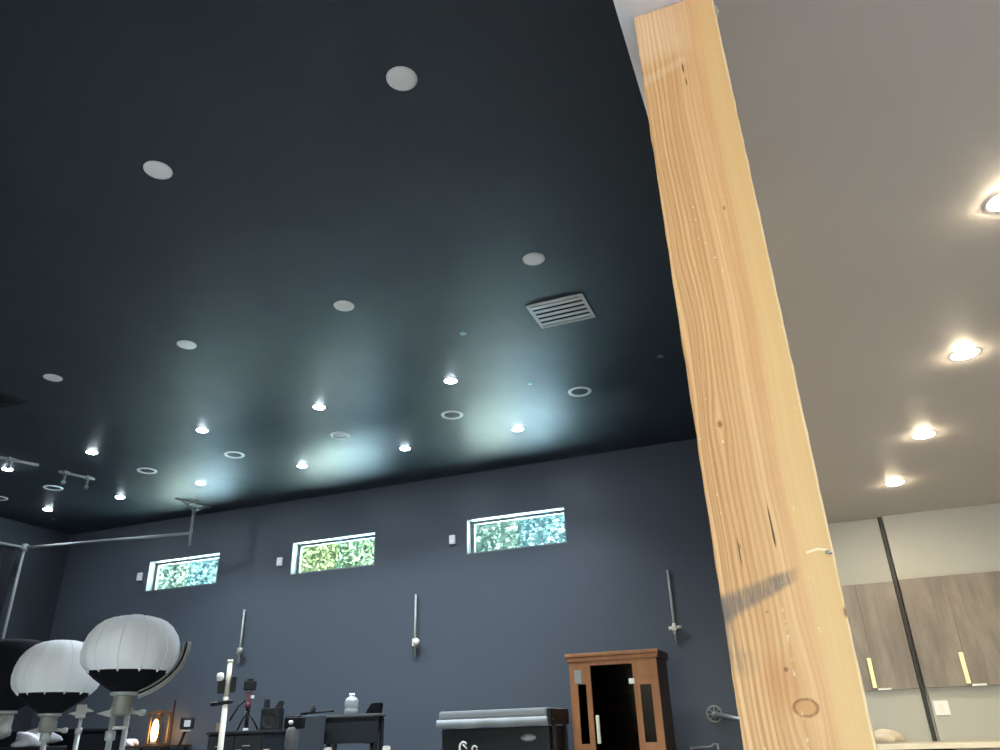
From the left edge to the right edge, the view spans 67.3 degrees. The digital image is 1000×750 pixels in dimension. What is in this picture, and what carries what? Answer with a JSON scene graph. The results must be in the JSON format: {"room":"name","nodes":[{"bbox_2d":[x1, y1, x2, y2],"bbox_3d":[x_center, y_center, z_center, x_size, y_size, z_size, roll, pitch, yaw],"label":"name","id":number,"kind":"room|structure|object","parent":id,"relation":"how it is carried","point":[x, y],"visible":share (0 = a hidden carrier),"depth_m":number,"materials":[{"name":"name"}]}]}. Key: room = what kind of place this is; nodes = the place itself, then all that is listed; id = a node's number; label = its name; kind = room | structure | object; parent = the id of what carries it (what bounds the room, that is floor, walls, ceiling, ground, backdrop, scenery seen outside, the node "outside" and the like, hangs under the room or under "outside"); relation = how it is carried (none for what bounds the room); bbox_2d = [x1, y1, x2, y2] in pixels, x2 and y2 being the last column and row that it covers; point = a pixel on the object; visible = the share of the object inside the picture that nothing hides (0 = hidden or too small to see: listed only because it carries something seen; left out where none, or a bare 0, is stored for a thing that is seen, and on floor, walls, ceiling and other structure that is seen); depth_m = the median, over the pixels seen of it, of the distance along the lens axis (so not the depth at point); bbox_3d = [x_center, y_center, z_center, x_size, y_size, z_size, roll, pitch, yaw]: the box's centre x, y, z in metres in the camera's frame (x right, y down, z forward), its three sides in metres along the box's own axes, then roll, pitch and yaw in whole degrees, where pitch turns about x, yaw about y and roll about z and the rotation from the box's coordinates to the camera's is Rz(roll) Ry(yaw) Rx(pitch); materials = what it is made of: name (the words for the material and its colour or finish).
{"room":"studio","nodes":[
{"label":"studio","id":0,"kind":"room"},
{"bbox_2d":[0,517,71,730],"bbox_3d":[-10.560,2.358,7.082,0.200,4.640,14.000,-11,-27,19],"label":"wall","id":1,"kind":"structure","parent":0,"point":[34,605],"depth_m":13.05,"materials":[{"name":"black paint"}]},
{"bbox_2d":[0,0,696,534],"bbox_3d":[-4.932,-0.974,6.157,12.474,0.250,14.400,-11,-27,19],"label":"ceiling","id":2,"kind":"structure","parent":0,"point":[302,182],"depth_m":6.03,"materials":[{"name":"paint"}]},
{"bbox_2d":[1,467,13,470],"bbox_3d":[-6.931,1.331,10.565,0.158,0.013,0.158,-11,-27,19],"label":"recessed light","id":3,"kind":"object","parent":2,"relation":"in","point":[3,468],"visible":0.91,"depth_m":10.55,"materials":[{"name":"white plastic"}]},
{"bbox_2d":[0,391,26,408],"bbox_3d":[-5.726,0.254,8.378,0.560,0.017,0.560,-11,-27,19],"label":"ceiling vent","id":4,"kind":"object","parent":2,"relation":"in","point":[6,400],"visible":1,"depth_m":8.48,"materials":[{"name":"grey plastic"}]},
{"bbox_2d":[0,456,38,468],"bbox_3d":[-6.646,1.180,10.107,0.108,0.152,0.772,-23,-33,37],"label":"track light","id":5,"kind":"object","parent":2,"relation":"hanging from","point":[9,459],"visible":1,"depth_m":10.16,"materials":[{"name":"grey paint"}]},
{"bbox_2d":[43,374,62,381],"bbox_3d":[-4.754,0.032,7.984,0.186,0.009,0.186,-11,-27,19],"label":"recessed light","id":6,"kind":"object","parent":2,"relation":"in","point":[51,377],"visible":1,"depth_m":7.97,"materials":[{"name":"white plastic"}]},
{"bbox_2d":[43,485,62,490],"bbox_3d":[-6.776,1.707,11.390,0.276,0.030,0.276,-11,-27,19],"label":"recessed light","id":7,"kind":"object","parent":2,"relation":"in","point":[44,486],"visible":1,"depth_m":11.37,"materials":[{"name":"white plastic"}]},
{"bbox_2d":[58,470,94,489],"bbox_3d":[-6.101,1.515,10.804,0.103,0.192,0.500,-20,-31,33],"label":"track light","id":8,"kind":"object","parent":2,"relation":"hanging from","point":[65,473],"visible":1,"depth_m":10.81,"materials":[{"name":"grey paint"}]},
{"bbox_2d":[86,450,97,453],"bbox_3d":[-5.463,1.042,10.056,0.158,0.013,0.158,-11,-27,19],"label":"recessed light","id":9,"kind":"object","parent":2,"relation":"in","point":[87,451],"visible":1,"depth_m":10.03,"materials":[{"name":"white plastic"}]},
{"bbox_2d":[0,498,210,638],"bbox_3d":[-6.839,4.300,11.438,4.152,4.646,1.439,2,-26,-9],"label":"frame","id":10,"kind":"object","parent":2,"relation":"hanging from","point":[7,554],"visible":1,"depth_m":12.30,"materials":[{"name":"grey paint"}]},
{"bbox_2d":[0,545,16,615],"bbox_3d":[-8.380,4.404,11.088,0.067,3.970,1.513,-15,-28,26],"label":"curtain","id":11,"kind":"object","parent":10,"relation":"hanging from","point":[7,554],"depth_m":12.30,"materials":[{"name":"fabric"}]},
{"bbox_2d":[137,468,156,473],"bbox_3d":[-5.076,1.372,10.801,0.276,0.030,0.276,-11,-27,19],"label":"recessed light","id":12,"kind":"object","parent":2,"relation":"in","point":[138,469],"visible":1,"depth_m":10.80,"materials":[{"name":"white plastic"}]},
{"bbox_2d":[143,161,172,178],"bbox_3d":[-2.340,-1.398,5.138,0.186,0.009,0.186,-11,-27,19],"label":"recessed light","id":13,"kind":"object","parent":2,"relation":"in","point":[155,169],"visible":1,"depth_m":5.13,"materials":[{"name":"white plastic"}]},
{"bbox_2d":[177,340,196,348],"bbox_3d":[-3.091,-0.296,7.409,0.186,0.009,0.186,-11,-27,19],"label":"recessed light","id":14,"kind":"object","parent":2,"relation":"in","point":[185,344],"visible":1,"depth_m":7.39,"materials":[{"name":"white plastic"}]},
{"bbox_2d":[196,428,208,432],"bbox_3d":[-3.754,0.704,9.465,0.158,0.013,0.158,-11,-27,19],"label":"recessed light","id":15,"kind":"object","parent":2,"relation":"in","point":[202,430],"visible":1,"depth_m":9.45,"materials":[{"name":"white plastic"}]},
{"bbox_2d":[224,451,244,457],"bbox_3d":[-3.645,1.090,10.306,0.276,0.030,0.276,-11,-27,19],"label":"recessed light","id":16,"kind":"object","parent":2,"relation":"in","point":[225,453],"visible":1,"depth_m":10.27,"materials":[{"name":"white plastic"}]},
{"bbox_2d":[297,464,307,467],"bbox_3d":[-2.850,1.320,10.824,0.158,0.013,0.158,-11,-27,19],"label":"recessed light","id":17,"kind":"object","parent":2,"relation":"in","point":[300,465],"visible":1,"depth_m":10.80,"materials":[{"name":"white plastic"}]},
{"bbox_2d":[312,405,325,409],"bbox_3d":[-2.147,0.388,8.908,0.158,0.013,0.158,-11,-27,19],"label":"recessed light","id":18,"kind":"object","parent":2,"relation":"in","point":[318,407],"visible":1,"depth_m":8.89,"materials":[{"name":"white plastic"}]},
{"bbox_2d":[330,431,350,439],"bbox_3d":[-2.075,0.780,9.762,0.276,0.030,0.276,-11,-27,19],"label":"recessed light","id":19,"kind":"object","parent":2,"relation":"in","point":[332,433],"visible":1,"depth_m":9.74,"materials":[{"name":"white plastic"}]},
{"bbox_2d":[334,301,353,310],"bbox_3d":[-1.419,-0.625,6.830,0.186,0.009,0.186,-11,-27,19],"label":"recessed light","id":20,"kind":"object","parent":2,"relation":"in","point":[339,305],"visible":1,"depth_m":6.82,"materials":[{"name":"white plastic"}]},
{"bbox_2d":[386,66,416,90],"bbox_3d":[-0.586,-1.766,4.484,0.186,0.009,0.186,-11,-27,19],"label":"recessed light","id":21,"kind":"object","parent":2,"relation":"in","point":[401,78],"visible":1,"depth_m":4.47,"materials":[{"name":"white plastic"}]},
{"bbox_2d":[399,447,410,450],"bbox_3d":[-1.298,1.014,10.287,0.158,0.013,0.158,-11,-27,19],"label":"recessed light","id":22,"kind":"object","parent":2,"relation":"in","point":[400,448],"visible":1,"depth_m":10.27,"materials":[{"name":"white plastic"}]},
{"bbox_2d":[444,378,457,383],"bbox_3d":[-0.549,0.072,8.355,0.158,0.013,0.158,-11,-27,19],"label":"recessed light","id":23,"kind":"object","parent":2,"relation":"in","point":[448,380],"visible":1,"depth_m":8.34,"materials":[{"name":"white plastic"}]},
{"bbox_2d":[441,410,462,419],"bbox_3d":[-0.589,0.487,9.248,0.276,0.030,0.276,-11,-27,19],"label":"recessed light","id":24,"kind":"object","parent":2,"relation":"in","point":[445,412],"visible":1,"depth_m":9.23,"materials":[{"name":"white plastic"}]},
{"bbox_2d":[512,427,523,431],"bbox_3d":[0.234,0.712,9.756,0.158,0.013,0.158,-11,-27,19],"label":"recessed light","id":25,"kind":"object","parent":2,"relation":"in","point":[517,429],"visible":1,"depth_m":9.73,"materials":[{"name":"white plastic"}]},
{"bbox_2d":[523,253,544,265],"bbox_3d":[0.281,-0.961,6.242,0.186,0.009,0.186,-11,-27,19],"label":"recessed light","id":26,"kind":"object","parent":2,"relation":"in","point":[532,259],"visible":1,"depth_m":6.23,"materials":[{"name":"white plastic"}]},
{"bbox_2d":[525,293,595,328],"bbox_3d":[0.572,-0.594,7.029,0.544,0.016,0.464,-11,-27,19],"label":"ceiling vent","id":27,"kind":"object","parent":2,"relation":"in","point":[572,308],"visible":1,"depth_m":7.02,"materials":[{"name":"grey metal"}]},
{"bbox_2d":[568,387,591,396],"bbox_3d":[0.926,0.188,8.724,0.276,0.030,0.276,-11,-27,19],"label":"recessed light","id":28,"kind":"object","parent":2,"relation":"in","point":[574,388],"visible":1,"depth_m":8.71,"materials":[{"name":"white plastic"}]},
{"bbox_2d":[30,438,743,749],"bbox_3d":[-2.240,3.993,11.103,12.474,4.640,0.200,-11,-27,19],"label":"wall","id":29,"kind":"structure","parent":0,"point":[495,630],"depth_m":10.78,"materials":[{"name":"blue paint"}]},
{"bbox_2d":[136,572,142,580],"bbox_3d":[-6.199,3.470,12.922,0.090,0.130,0.056,-11,-27,19],"label":"wall sensor","id":30,"kind":"object","parent":29,"relation":"attached to","point":[139,575],"visible":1,"depth_m":12.90,"materials":[{"name":"white plastic"}]},
{"bbox_2d":[167,700,175,749],"bbox_3d":[-5.054,5.388,11.560,0.024,0.720,0.020,-11,-27,19],"label":"batten","id":31,"kind":"object","parent":29,"relation":"attached to","point":[174,700],"visible":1,"depth_m":11.56,"materials":[{"name":"brown wood"}]},
{"bbox_2d":[145,552,219,591],"bbox_3d":[-5.316,3.363,12.735,1.500,0.510,0.205,-11,-27,19],"label":"window","id":32,"kind":"structure","parent":29,"relation":"in","point":[154,566],"depth_m":12.89,"materials":[{"name":"paint"}]},
{"bbox_2d":[216,723,219,731],"bbox_3d":[-4.182,5.378,11.178,0.130,0.360,0.030,-11,-27,19],"label":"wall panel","id":33,"kind":"object","parent":29,"relation":"attached to","point":[217,724],"visible":0.21,"depth_m":11.23,"materials":[{"name":"beige"}]},
{"bbox_2d":[237,609,245,662],"bbox_3d":[-4.010,4.041,11.653,0.082,0.790,0.149,11,-28,-25],"label":"rod","id":34,"kind":"object","parent":29,"relation":"attached to","point":[239,650],"visible":1,"depth_m":11.64,"materials":[{"name":"grey paint"}]},
{"bbox_2d":[276,557,282,565],"bbox_3d":[-3.513,2.977,11.976,0.090,0.130,0.056,-11,-27,19],"label":"wall sensor","id":35,"kind":"object","parent":29,"relation":"attached to","point":[280,559],"visible":1,"depth_m":11.96,"materials":[{"name":"white plastic"}]},
{"bbox_2d":[290,532,375,574],"bbox_3d":[-2.576,2.822,11.786,1.520,0.510,0.205,-11,-27,19],"label":"window","id":36,"kind":"structure","parent":29,"relation":"in","point":[296,557],"depth_m":11.93,"materials":[{"name":"paint"}]},
{"bbox_2d":[412,594,419,656],"bbox_3d":[-1.193,3.540,10.653,0.082,0.850,0.149,11,-28,-25],"label":"rod","id":37,"kind":"object","parent":29,"relation":"attached to","point":[415,641],"visible":1,"depth_m":10.64,"materials":[{"name":"silver metal"}]},
{"bbox_2d":[449,535,455,544],"bbox_3d":[-0.699,2.412,11.006,0.090,0.130,0.056,-11,-27,19],"label":"wall sensor","id":38,"kind":"object","parent":29,"relation":"attached to","point":[452,538],"visible":1,"depth_m":10.99,"materials":[{"name":"white plastic"}]},
{"bbox_2d":[466,507,566,553],"bbox_3d":[0.251,2.265,10.807,1.515,0.510,0.205,-11,-27,19],"label":"window","id":39,"kind":"structure","parent":29,"relation":"in","point":[470,523],"depth_m":10.93,"materials":[{"name":"paint"}]},
{"bbox_2d":[666,570,681,644],"bbox_3d":[2.183,2.922,9.492,0.162,0.910,0.090,-11,-27,19],"label":"rod","id":40,"kind":"object","parent":29,"relation":"attached to","point":[673,627],"visible":1,"depth_m":9.44,"materials":[{"name":"grey metal"}]},
{"bbox_2d":[706,705,739,722],"bbox_3d":[2.712,3.929,8.660,0.103,0.246,0.728,18,-32,-36],"label":"wall bracket","id":41,"kind":"object","parent":29,"relation":"attached to","point":[719,715],"visible":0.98,"depth_m":8.81,"materials":[{"name":"silver metal"}]},
{"bbox_2d":[613,0,715,115],"bbox_3d":[0.991,-1.062,3.609,0.202,2.126,14.000,-11,-27,19],"label":"wall header","id":42,"kind":"structure","parent":0,"point":[626,10],"depth_m":1.66,"materials":[{"name":"paint"}]},
{"bbox_2d":[714,0,999,523],"bbox_3d":[3.493,-1.008,2.491,5.144,0.250,14.400,-11,-27,19],"label":"ceiling","id":43,"kind":"structure","parent":0,"point":[870,129],"depth_m":2.94,"materials":[{"name":"beige paint"}]},
{"bbox_2d":[884,480,905,485],"bbox_3d":[3.246,0.892,6.169,0.158,0.013,0.158,-11,-27,19],"label":"recessed light","id":44,"kind":"object","parent":43,"relation":"in","point":[895,482],"visible":1,"depth_m":6.15,"materials":[{"name":"white plastic"}]},
{"bbox_2d":[911,431,936,438],"bbox_3d":[2.905,0.415,5.141,0.158,0.013,0.158,-11,-27,19],"label":"recessed light","id":45,"kind":"object","parent":43,"relation":"in","point":[925,434],"visible":1,"depth_m":5.12,"materials":[{"name":"white plastic"}]},
{"bbox_2d":[948,347,981,359],"bbox_3d":[2.485,-0.107,4.011,0.158,0.013,0.158,-11,-27,19],"label":"recessed light","id":46,"kind":"object","parent":43,"relation":"in","point":[970,352],"visible":1,"depth_m":3.99,"materials":[{"name":"white plastic"}]},
{"bbox_2d":[984,192,999,212],"bbox_3d":[1.910,-0.653,2.821,0.158,0.013,0.158,-11,-27,19],"label":"recessed light","id":47,"kind":"object","parent":43,"relation":"in","point":[994,201],"visible":1,"depth_m":2.84,"materials":[{"name":"white plastic"}]},
{"bbox_2d":[828,518,987,742],"bbox_3d":[5.327,2.392,6.165,4.944,2.850,0.200,-11,-27,19],"label":"wall","id":48,"kind":"structure","parent":0,"point":[858,546],"depth_m":7.06,"materials":[{"name":"grey paint"}]},
{"bbox_2d":[841,581,918,690],"bbox_3d":[3.314,2.396,6.886,0.732,0.920,0.065,-11,-27,19],"label":"upper cabinet","id":49,"kind":"object","parent":48,"relation":"attached to","point":[882,650],"visible":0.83,"depth_m":6.82,"materials":[{"name":"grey wood"}]},
{"bbox_2d":[877,517,936,740],"bbox_3d":[3.678,2.246,6.811,0.032,1.934,0.040,-11,-27,19],"label":"filler panel","id":50,"kind":"object","parent":48,"relation":"attached to","point":[917,670],"visible":0.88,"depth_m":6.75,"materials":[{"name":"black metal"}]},
{"bbox_2d":[882,503,999,580],"bbox_3d":[5.606,1.252,6.408,4.165,0.600,0.070,-11,-27,19],"label":"wall","id":51,"kind":"structure","parent":48,"relation":"attached to","point":[961,540],"depth_m":6.90,"materials":[{"name":"grey paint"}]},
{"bbox_2d":[932,700,950,715],"bbox_3d":[3.787,2.854,6.438,0.116,0.116,0.016,-11,-27,19],"label":"wall outlet","id":52,"kind":"object","parent":48,"relation":"attached to","point":[940,707],"visible":1,"depth_m":6.43,"materials":[{"name":"white paint"}]},
{"bbox_2d":[939,704,944,711],"bbox_3d":[3.785,2.852,6.433,0.036,0.068,0.005,-11,-27,19],"label":"socket","id":53,"kind":"object","parent":52,"relation":"attached to","point":[941,706],"depth_m":6.43,"materials":[{"name":"white plastic"}]},
{"bbox_2d":[898,571,999,687],"bbox_3d":[4.346,2.158,6.456,1.467,0.920,0.065,-11,-27,19],"label":"upper cabinet","id":54,"kind":"object","parent":48,"relation":"attached to","point":[954,620],"visible":1,"depth_m":6.58,"materials":[{"name":"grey wood"}]},
{"bbox_2d":[926,685,999,740],"bbox_3d":[5.659,2.543,5.802,4.150,0.415,0.050,-11,-27,19],"label":"wall","id":55,"kind":"structure","parent":48,"relation":"attached to","point":[975,710],"depth_m":6.36,"materials":[{"name":"grey paint"}]},
{"bbox_3d":[-4.787,3.419,4.071,12.474,0.200,14.400,-11,-27,19],"label":"floor","id":56,"kind":"structure","parent":0,"visible":0},
{"bbox_2d":[0,639,40,738],"bbox_3d":[-4.490,3.446,6.747,0.761,2.012,0.785,13,-29,-29],"label":"lamp","id":57,"kind":"object","parent":56,"relation":"on","point":[11,650],"visible":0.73,"depth_m":6.84,"materials":[{"name":"black fabric"}]},
{"bbox_2d":[0,746,66,749],"bbox_3d":[-4.389,3.989,6.815,0.600,1.100,0.290,-11,-27,19],"label":"stand","id":58,"kind":"object","parent":56,"relation":"on","point":[47,747],"visible":0.74,"depth_m":6.93,"materials":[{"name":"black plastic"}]},
{"bbox_2d":[11,732,62,746],"bbox_3d":[-4.373,3.423,7.082,0.560,0.139,0.270,-11,-27,19],"label":"crumpled cloth","id":59,"kind":"object","parent":58,"relation":"on","point":[23,739],"visible":0.74,"depth_m":7.01,"materials":[{"name":"white fabric"}]},
{"bbox_2d":[10,640,99,749],"bbox_3d":[-3.668,3.117,5.990,0.800,1.908,0.798,12,-29,-27],"label":"lamp","id":60,"kind":"object","parent":56,"relation":"on","point":[49,677],"visible":0.9,"depth_m":6.11,"materials":[{"name":"white fabric"}]},
{"bbox_2d":[10,640,99,693],"bbox_3d":[-3.724,2.469,6.353,0.676,0.421,0.676,12,-29,-27],"label":"diffuser","id":61,"kind":"object","parent":60,"relation":"attached to","point":[53,666],"depth_m":6.10,"materials":[{"name":"white fabric"}]},
{"bbox_2d":[0,728,129,749],"bbox_3d":[-4.555,4.237,7.502,1.300,1.250,0.640,-11,-27,19],"label":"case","id":62,"kind":"object","parent":56,"relation":"on","point":[90,738],"visible":0.35,"depth_m":7.44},
{"bbox_2d":[68,705,92,749],"bbox_3d":[-3.457,3.313,5.816,0.696,1.391,0.739,11,-28,-24],"label":"stand","id":63,"kind":"object","parent":56,"relation":"on","point":[81,710],"visible":1,"depth_m":6.10,"materials":[{"name":"grey paint"}]},
{"bbox_2d":[80,614,191,749],"bbox_3d":[-2.499,2.533,4.846,0.800,1.913,0.775,10,-28,-23],"label":"lamp","id":64,"kind":"object","parent":56,"relation":"on","point":[125,654],"visible":1,"depth_m":5.01,"materials":[{"name":"white fabric"}]},
{"bbox_2d":[80,615,179,670],"bbox_3d":[-2.557,1.871,5.231,0.630,0.366,0.630,10,-28,-23],"label":"diffuser","id":65,"kind":"object","parent":64,"relation":"attached to","point":[124,642],"depth_m":5.01,"materials":[{"name":"white fabric"}]},
{"bbox_2d":[125,744,191,749],"bbox_3d":[-5.182,6.016,10.990,1.000,1.065,0.550,-11,-27,19],"label":"side table","id":66,"kind":"object","parent":56,"relation":"on","point":[163,747],"visible":0.76,"depth_m":10.98,"materials":[{"name":"brown wood"}]},
{"bbox_2d":[125,739,138,745],"bbox_3d":[-5.556,5.521,11.284,0.300,0.104,0.199,-11,-27,19],"label":"crumpled cloth","id":67,"kind":"object","parent":66,"relation":"on","point":[129,742],"visible":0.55,"depth_m":11.22,"materials":[{"name":"white fabric"}]},
{"bbox_2d":[144,710,172,745],"bbox_3d":[-5.134,5.313,11.310,0.280,0.475,0.220,-11,-27,19],"label":"lantern","id":68,"kind":"object","parent":66,"relation":"on","point":[156,728],"visible":0.98,"depth_m":11.27,"materials":[{"name":"brown wood"}]},
{"bbox_2d":[175,717,194,749],"bbox_3d":[-4.312,5.293,9.919,0.345,1.400,0.340,8,-27,-19],"label":"panel light","id":69,"kind":"object","parent":56,"relation":"on","point":[186,722],"visible":1,"depth_m":10.17,"materials":[{"name":"black plastic"}]},
{"bbox_2d":[210,659,236,749],"bbox_3d":[-2.849,3.912,7.686,0.673,1.886,0.626,7,-27,-17],"label":"stand","id":70,"kind":"object","parent":56,"relation":"on","point":[222,684],"visible":1,"depth_m":7.97,"materials":[{"name":"beige plastic"}]},
{"bbox_2d":[206,729,296,749],"bbox_3d":[-2.893,4.710,8.550,0.800,1.195,0.676,-11,-27,19],"label":"console","id":71,"kind":"object","parent":56,"relation":"on","point":[250,739],"visible":0.84,"depth_m":8.51,"materials":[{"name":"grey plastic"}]},
{"bbox_2d":[229,678,258,730],"bbox_3d":[-3.041,3.940,8.981,0.348,0.575,0.256,7,-27,-17],"label":"tripod camera","id":72,"kind":"object","parent":71,"relation":"on","point":[250,684],"visible":0.97,"depth_m":8.94,"materials":[{"name":"black plastic"}]},
{"bbox_2d":[260,699,283,729],"bbox_3d":[-2.656,3.968,8.785,0.229,0.330,0.188,-2,-25,1],"label":"speaker","id":73,"kind":"object","parent":71,"relation":"on","point":[271,718],"visible":0.98,"depth_m":8.70},
{"bbox_2d":[284,717,304,749],"bbox_3d":[-2.054,4.002,7.227,0.280,1.290,0.280,-11,-27,19],"label":"light","id":74,"kind":"object","parent":56,"relation":"on","point":[291,724],"visible":1,"depth_m":7.44,"materials":[{"name":"black plastic"}]},
{"bbox_2d":[284,717,304,729],"bbox_3d":[-2.057,3.490,7.524,0.230,0.110,0.040,-11,-27,19],"label":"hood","id":75,"kind":"object","parent":74,"relation":"attached to","point":[298,722],"depth_m":7.50,"materials":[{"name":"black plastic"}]},
{"bbox_2d":[285,704,333,717],"bbox_3d":[-2.337,4.768,9.036,0.701,1.475,0.240,-11,-27,19],"label":"boom arm","id":76,"kind":"object","parent":56,"relation":"on","point":[313,710],"visible":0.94,"depth_m":9.28,"materials":[{"name":"black metal"}]},
{"bbox_2d":[297,714,325,749],"bbox_3d":[-2.177,4.350,8.003,0.556,1.333,0.609,-11,-27,19],"label":"office chair","id":77,"kind":"object","parent":56,"relation":"on","point":[311,737],"visible":0.9,"depth_m":8.41,"materials":[{"name":"grey fabric"}]},
{"bbox_2d":[324,713,386,749],"bbox_3d":[-1.629,4.452,8.244,0.710,1.325,0.220,-11,-27,19],"label":"desk","id":78,"kind":"object","parent":56,"relation":"on","point":[353,728],"visible":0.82,"depth_m":8.38,"materials":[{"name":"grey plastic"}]},
{"bbox_2d":[344,693,358,713],"bbox_3d":[-1.698,3.761,8.592,0.156,0.224,0.156,-11,-27,19],"label":"bottle","id":79,"kind":"object","parent":78,"relation":"on","point":[351,703],"visible":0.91,"depth_m":8.53,"materials":[{"name":"white plastic"}]},
{"bbox_2d":[363,703,382,749],"bbox_3d":[-1.482,4.645,8.807,0.480,1.450,0.450,-11,-27,19],"label":"chair","id":80,"kind":"object","parent":56,"relation":"on","point":[374,707],"visible":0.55,"depth_m":8.86,"materials":[{"name":"black plastic"}]},
{"bbox_2d":[436,707,568,749],"bbox_3d":[0.056,4.308,8.047,1.320,1.315,0.702,-11,-27,19],"label":"tub","id":81,"kind":"object","parent":56,"relation":"on","point":[505,736],"visible":1,"depth_m":7.98,"materials":[{"name":"black plastic"}]},
{"bbox_2d":[565,648,675,749],"bbox_3d":[1.379,4.069,8.288,1.070,1.875,0.665,-11,-27,19],"label":"cabin","id":82,"kind":"object","parent":56,"relation":"on","point":[621,700],"visible":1,"depth_m":8.24,"materials":[{"name":"brown wood"}]},
{"bbox_2d":[690,742,719,749],"bbox_3d":[2.334,4.492,8.134,0.500,0.923,0.450,-11,-27,19],"label":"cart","id":83,"kind":"object","parent":56,"relation":"on","point":[713,743],"visible":1,"depth_m":8.25,"materials":[{"name":"grey metal"}]},
{"bbox_3d":[-0.834,2.208,3.020,1.400,0.851,0.500,-11,-27,19],"label":"table","id":84,"kind":"object","parent":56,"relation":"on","visible":0},
{"bbox_2d":[382,746,390,749],"bbox_3d":[-0.459,1.605,3.015,0.064,0.211,0.064,-11,-27,19],"label":"bottle","id":85,"kind":"object","parent":84,"relation":"on","point":[383,747],"visible":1,"depth_m":3.04,"materials":[{"name":"plastic"}]},
{"bbox_3d":[3.490,1.787,1.206,5.346,0.200,14.400,-11,-27,19],"label":"floor","id":86,"kind":"structure","parent":0,"visible":0},
{"bbox_2d":[633,0,876,749],"bbox_3d":[0.441,0.361,1.156,0.177,2.512,0.174,-11,-27,19],"label":"timber post","id":87,"kind":"object","parent":86,"relation":"on","point":[797,678],"visible":1,"depth_m":1.21,"materials":[{"name":"brown wood"}]},
{"bbox_2d":[910,749,952,749],"bbox_3d":[3.368,3.474,6.000,0.605,0.870,0.643,-11,-27,19],"label":"appliance","id":88,"kind":"object","parent":86,"relation":"on","point":[910,749],"visible":0.28,"depth_m":5.95,"materials":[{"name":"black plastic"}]},
{"bbox_2d":[953,748,999,749],"bbox_3d":[4.883,3.178,5.485,2.620,0.874,0.625,-11,-27,19],"label":"base cabinet","id":89,"kind":"object","parent":86,"relation":"on","point":[958,748],"visible":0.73,"depth_m":5.81,"materials":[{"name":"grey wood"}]},
{"bbox_2d":[876,740,999,749],"bbox_3d":[5.145,2.718,5.603,4.840,0.040,0.630,-11,-27,19],"label":"countertop","id":90,"kind":"structure","parent":89,"relation":"on","point":[973,743],"depth_m":5.92,"materials":[{"name":"beige stone"}]},
{"bbox_2d":[874,729,904,741],"bbox_3d":[3.245,3.023,6.306,0.263,0.099,0.180,-11,-27,19],"label":"crumpled cloth","id":91,"kind":"object","parent":90,"relation":"on","point":[881,735],"visible":0.89,"depth_m":6.25,"materials":[{"name":"beige fabric"}]},
{"label":"outside","id":92,"kind":"structure","parent":0,"visible":0},
{"bbox_3d":[10.185,17.631,34.928,110.000,0.200,59.800,-11,-27,19],"label":"ground","id":93,"kind":"structure","parent":92,"visible":0},
{"bbox_2d":[157,558,218,588],"bbox_3d":[-10.684,7.794,25.028,5.337,10.319,4.296,-13,-27,22],"label":"leafy tree","id":94,"kind":"object","parent":93,"relation":"on","point":[203,571],"visible":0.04,"depth_m":23.93,"materials":[{"name":"green plant"}]},
{"bbox_2d":[300,538,374,572],"bbox_3d":[-5.227,6.872,23.265,5.266,10.150,4.346,-18,-30,30],"label":"leafy tree","id":95,"kind":"object","parent":93,"relation":"on","point":[358,552],"visible":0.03,"depth_m":22.25,"materials":[{"name":"green plant"}]},
{"bbox_2d":[475,514,565,551],"bbox_3d":[0.561,5.548,20.879,5.294,10.151,4.270,-13,-27,22],"label":"leafy tree","id":96,"kind":"object","parent":93,"relation":"on","point":[549,529],"visible":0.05,"depth_m":19.86,"materials":[{"name":"green plant"}]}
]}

